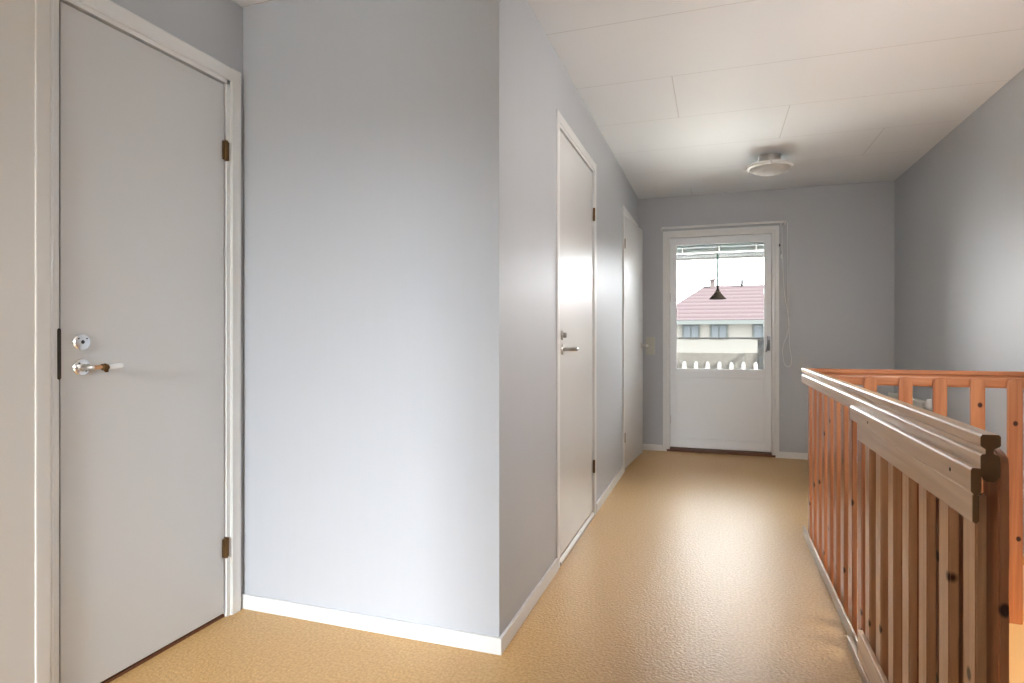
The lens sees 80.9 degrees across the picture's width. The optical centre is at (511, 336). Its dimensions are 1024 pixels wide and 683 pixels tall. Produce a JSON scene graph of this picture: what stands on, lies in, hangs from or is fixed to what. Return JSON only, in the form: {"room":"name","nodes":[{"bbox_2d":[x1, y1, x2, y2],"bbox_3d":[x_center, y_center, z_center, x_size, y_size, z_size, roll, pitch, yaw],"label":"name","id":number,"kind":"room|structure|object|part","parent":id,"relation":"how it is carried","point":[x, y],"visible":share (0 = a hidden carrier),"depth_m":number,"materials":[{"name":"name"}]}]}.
{"room":"upstairs hallway","nodes":[
{"label":"upstairs hallway","id":0,"kind":"room"},
{"bbox_2d":[111,0,242,593],"bbox_3d":[-1.997,-0.115,-0.151,0.100,2.400,5.431,0,0,19],"label":"wall","id":1,"kind":"structure","parent":0,"point":[213,27],"depth_m":2.25,"materials":[{"name":"grey paint"}]},
{"bbox_2d":[0,0,50,682],"bbox_3d":[-1.467,-0.105,1.230,0.017,2.380,0.987,0,0,19],"label":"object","id":2,"kind":"structure","parent":1,"relation":"attached to","point":[25,25],"depth_m":1.63,"materials":[{"name":"grey paint"}]},
{"bbox_2d":[51,0,241,682],"bbox_3d":[-1.227,0.020,2.042,0.149,2.130,0.741,0,0,19],"label":"door","id":3,"kind":"structure","parent":1,"relation":"in","point":[146,123],"depth_m":1.96,"materials":[{"name":"white paint"}]},
{"bbox_3d":[-1.313,0.051,1.731,0.025,0.148,0.011,0,0,19],"label":"strike plate","id":4,"kind":"part","parent":3,"relation":"part of","materials":[{"name":"black"}]},
{"bbox_3d":[-1.242,0.093,1.800,0.012,0.012,0.030,0,0,19],"label":"lever","id":5,"kind":"part","parent":3,"relation":"part of","materials":[{"name":"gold metal"}]},
{"bbox_2d":[243,0,471,631],"bbox_3d":[-0.639,-0.115,2.309,1.091,2.400,0.100,0,0,19],"label":"wall","id":6,"kind":"structure","parent":0,"point":[357,114],"depth_m":2.23,"materials":[{"name":"grey paint"}]},
{"bbox_2d":[241,593,501,654],"bbox_3d":[-0.557,1.056,2.222,1.103,0.057,0.012,0,0,19],"label":"baseboard","id":7,"kind":"structure","parent":6,"relation":"attached to","point":[376,624],"depth_m":2.19,"materials":[{"name":"white paint"}]},
{"bbox_2d":[472,0,638,636],"bbox_3d":[0.537,-0.115,3.922,0.100,2.400,3.912,0,0,19],"label":"wall","id":8,"kind":"structure","parent":0,"point":[519,80],"depth_m":2.28,"materials":[{"name":"grey paint"}]},
{"bbox_2d":[500,558,557,653],"bbox_3d":[0.086,1.056,2.416,0.012,0.057,0.770,0,0,19],"label":"baseboard","id":9,"kind":"structure","parent":8,"relation":"attached to","point":[521,615],"depth_m":2.33,"materials":[{"name":"white paint"}]},
{"bbox_2d":[556,109,596,568],"bbox_3d":[0.340,0.016,3.242,0.162,2.138,0.954,0,0,19],"label":"door","id":10,"kind":"structure","parent":8,"relation":"in","point":[575,168],"depth_m":3.16,"materials":[{"name":"white paint"}]},
{"bbox_3d":[0.287,0.063,2.927,0.060,0.020,0.101,0,0,19],"label":"lever","id":11,"kind":"part","parent":10,"relation":"part of","materials":[{"name":"silver metal"}]},
{"bbox_2d":[596,466,623,512],"bbox_3d":[0.700,1.056,4.225,0.012,0.057,1.138,0,0,19],"label":"baseboard","id":12,"kind":"structure","parent":8,"relation":"attached to","point":[601,500],"depth_m":4.11,"materials":[{"name":"white paint"}]},
{"bbox_2d":[622,205,648,471],"bbox_3d":[1.035,0.021,5.194,0.225,2.128,0.910,0,0,19],"label":"door","id":13,"kind":"structure","parent":8,"relation":"in","point":[632,235],"depth_m":5.11,"materials":[{"name":"white paint"}]},
{"bbox_3d":[1.029,0.021,5.196,0.013,2.128,0.910,0,0,19],"label":"casing","id":14,"kind":"part","parent":13,"relation":"part of","materials":[{"name":"white paint"}]},
{"bbox_2d":[109,450,1023,682],"bbox_3d":[-0.401,1.220,1.384,4.751,0.270,9.563,0,0,19],"label":"floor","id":15,"kind":"structure","parent":0,"point":[694,567],"depth_m":2.29,"materials":[{"name":"beige laminate"}]},
{"bbox_2d":[802,368,1023,682],"bbox_3d":[1.668,0.786,2.004,0.988,1.227,2.332,0,0,19],"label":"stair railing","id":16,"kind":"object","parent":15,"relation":"on","point":[836,456],"visible":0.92,"depth_m":2.33,"materials":[{"name":"brown wood"}]},
{"bbox_3d":[1.215,0.214,2.158,0.030,0.083,2.332,0,0,19],"label":"handrail","id":17,"kind":"part","parent":16,"relation":"part of","materials":[{"name":"brown wood"}]},
{"bbox_3d":[2.053,0.214,3.089,0.957,0.083,0.030,0,0,19],"label":"handrail","id":18,"kind":"part","parent":16,"relation":"part of","materials":[{"name":"brown wood"}]},
{"bbox_2d":[850,406,986,682],"bbox_3d":[0.987,0.631,1.528,0.037,0.798,1.005,0,0,19],"label":"gate","id":19,"kind":"object","parent":16,"relation":"attached to","point":[890,450],"visible":1,"depth_m":1.38,"materials":[{"name":"brown wood"}]},
{"bbox_3d":[0.968,0.980,1.496,0.014,0.090,0.885,0,0,19],"label":"rail","id":20,"kind":"part","parent":19,"relation":"part of","materials":[{"name":"brown wood"}]},
{"bbox_3d":[0.977,0.256,1.532,0.016,0.047,1.005,0,0,19],"label":"moulding","id":21,"kind":"part","parent":19,"relation":"part of","materials":[{"name":"brown wood"}]},
{"bbox_2d":[232,0,1023,198],"bbox_3d":[-0.401,-1.375,1.384,4.751,0.120,9.563,0,0,19],"label":"ceiling","id":22,"kind":"structure","parent":0,"point":[685,96],"depth_m":3.03,"materials":[{"name":"white paint"}]},
{"bbox_2d":[746,153,793,175],"bbox_3d":[1.878,-1.246,4.378,0.320,0.137,0.321,0,0,19],"label":"ceiling lamp","id":23,"kind":"object","parent":22,"relation":"attached to","point":[769,164],"visible":1,"depth_m":4.31,"materials":[{"name":"silver metal"}]},
{"bbox_3d":[1.878,-1.201,4.379,0.278,0.046,0.278,0,0,19],"label":"lamp shade","id":24,"kind":"part","parent":23,"relation":"part of","materials":[{"name":"white glass"}]},
{"bbox_2d":[639,181,894,452],"bbox_3d":[1.116,-0.115,5.855,4.751,2.400,0.120,0,0,19],"label":"wall","id":25,"kind":"structure","parent":0,"point":[840,301],"depth_m":5.28,"materials":[{"name":"grey paint"}]},
{"bbox_2d":[646,337,654,354],"bbox_3d":[1.317,0.092,5.715,0.086,0.170,0.015,0,0,19],"label":"light switch","id":26,"kind":"object","parent":25,"relation":"attached to","point":[650,350],"visible":0.86,"depth_m":5.71,"materials":[{"name":"grey plastic"}]},
{"bbox_2d":[643,444,662,450],"bbox_3d":[1.319,1.056,5.716,0.226,0.057,0.012,0,0,19],"label":"baseboard","id":27,"kind":"structure","parent":25,"relation":"attached to","point":[654,447],"depth_m":5.70,"materials":[{"name":"white paint"}]},
{"bbox_2d":[677,242,763,260],"bbox_3d":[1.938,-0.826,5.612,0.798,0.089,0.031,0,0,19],"label":"window blind","id":28,"kind":"object","parent":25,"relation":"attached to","point":[758,245],"visible":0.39,"depth_m":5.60,"materials":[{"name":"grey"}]},
{"bbox_2d":[710,251,725,299],"bbox_3d":[2.236,-0.825,6.528,0.180,0.860,0.180,0,0,19],"label":"pendant lamp","id":29,"kind":"object","parent":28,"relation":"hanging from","point":[717,295],"visible":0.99,"depth_m":6.52,"materials":[{"name":"black metal"}]},
{"bbox_3d":[2.236,-0.447,6.528,0.180,0.087,0.180,0,0,19],"label":"lamp shade","id":30,"kind":"part","parent":29,"relation":"part of","materials":[{"name":"brown metal"}]},
{"bbox_3d":[1.938,-0.786,5.614,0.770,0.010,0.024,0,0,19],"label":"rail","id":31,"kind":"part","parent":28,"relation":"part of","materials":[{"name":"white plastic"}]},
{"bbox_2d":[663,225,778,457],"bbox_3d":[1.921,0.049,5.564,1.009,2.073,0.150,0,0,19],"label":"door","id":32,"kind":"structure","parent":25,"relation":"in","point":[711,411],"depth_m":5.54,"materials":[{"name":"white paint"}]},
{"bbox_3d":[2.295,0.071,5.388,0.035,0.141,0.057,0,0,30],"label":"handle","id":33,"kind":"part","parent":32,"relation":"part of","materials":[{"name":"grey metal"}]},
{"bbox_2d":[661,220,791,366],"bbox_3d":[1.938,-0.376,5.488,1.128,1.298,0.046,0,0,19],"label":"roller blind","id":34,"kind":"object","parent":25,"relation":"attached to","point":[782,221],"visible":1,"depth_m":5.36,"materials":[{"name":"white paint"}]},
{"bbox_3d":[1.912,-1.015,5.485,1.080,0.020,0.021,0,0,19],"label":"rail","id":35,"kind":"part","parent":34,"relation":"part of","materials":[{"name":"white metal"}]},
{"bbox_3d":[2.433,-0.369,5.319,0.082,1.283,0.015,0,0,19],"label":"cord","id":36,"kind":"part","parent":34,"relation":"part of","materials":[{"name":"white plastic"}]},
{"bbox_2d":[779,452,807,459],"bbox_3d":[2.807,1.056,5.212,0.895,0.057,0.012,0,0,19],"label":"baseboard","id":37,"kind":"structure","parent":25,"relation":"attached to","point":[790,455],"depth_m":5.31,"materials":[{"name":"white paint"}]},
{"bbox_2d":[895,68,1023,552],"bbox_3d":[1.788,-0.125,0.630,0.120,2.380,9.343,0,0,19],"label":"wall","id":38,"kind":"structure","parent":0,"point":[959,208],"depth_m":3.60,"materials":[{"name":"grey paint"}]},
{"bbox_2d":[888,392,931,411],"bbox_3d":[2.970,0.753,4.456,0.097,0.657,0.912,0,0,19],"label":"radiator","id":39,"kind":"object","parent":38,"relation":"attached to","point":[927,405],"visible":0.16,"depth_m":4.19,"materials":[{"name":"white metal"}]},
{"bbox_2d":[888,392,925,406],"bbox_3d":[2.967,0.472,4.495,0.064,0.030,0.840,0,0,19],"label":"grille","id":40,"kind":"object","parent":39,"relation":"attached to","point":[916,402],"depth_m":4.29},
{"bbox_2d":[1009,553,1023,682],"bbox_3d":[1.632,2.385,1.833,1.190,2.640,5.880,0,0,19],"label":"wall","id":41,"kind":"structure","parent":0,"point":[1016,631],"depth_m":3.02,"materials":[{"name":"paint"}]},
{"bbox_2d":[803,525,857,647],"bbox_3d":[1.170,1.059,2.026,0.009,0.052,2.652,0,0,19],"label":"trim","id":42,"kind":"structure","parent":41,"relation":"attached to","point":[843,616],"depth_m":2.48,"materials":[{"name":"beige wood"}]},
{"bbox_2d":[847,635,868,682],"bbox_3d":[0.963,1.067,1.455,0.016,0.036,1.375,0,0,19],"label":"trim","id":43,"kind":"structure","parent":41,"relation":"attached to","point":[853,649],"depth_m":1.99,"materials":[{"name":"beige wood"}]},
{"bbox_3d":[1.376,1.190,6.826,3.020,0.150,1.887,0,0,19],"label":"floor","id":44,"kind":"structure","parent":0,"visible":0},
{"bbox_2d":[677,337,763,369],"bbox_3d":[1.363,0.564,6.788,3.020,1.102,1.807,0,0,19],"label":"balcony railing","id":45,"kind":"object","parent":44,"relation":"on","point":[685,360],"visible":0.15,"depth_m":7.26,"materials":[{"name":"white"}]},
{"bbox_3d":[2.969,0.575,7.155,0.075,1.080,0.080,0,0,19],"label":"corner post","id":46,"kind":"part","parent":45,"relation":"part of","materials":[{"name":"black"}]},
{"label":"outside","id":47,"kind":"structure","parent":0,"visible":0},
{"bbox_3d":[15.824,4.285,46.639,120.000,0.200,81.500,0,0,19],"label":"ground","id":48,"kind":"structure","parent":47,"visible":0},
{"bbox_2d":[677,279,763,363],"bbox_3d":[15.026,0.925,22.843,18.220,6.520,9.080,0,0,19],"label":"house","id":49,"kind":"structure","parent":48,"relation":"on","point":[741,314],"depth_m":21.39,"materials":[{"name":"multicoloured"}]},
{"bbox_3d":[6.380,-0.155,21.418,0.480,0.440,0.025,0,0,19],"label":"pane","id":50,"kind":"part","parent":49,"relation":"part of","materials":[{"name":"grey"}]},
{"bbox_3d":[7.275,-0.155,21.115,0.470,0.440,0.025,0,0,19],"label":"pane","id":51,"kind":"part","parent":49,"relation":"part of","materials":[{"name":"grey"}]},
{"bbox_3d":[8.605,-0.155,20.663,0.480,0.440,0.025,0,0,19],"label":"pane","id":52,"kind":"part","parent":49,"relation":"part of","materials":[{"name":"grey"}]}
]}

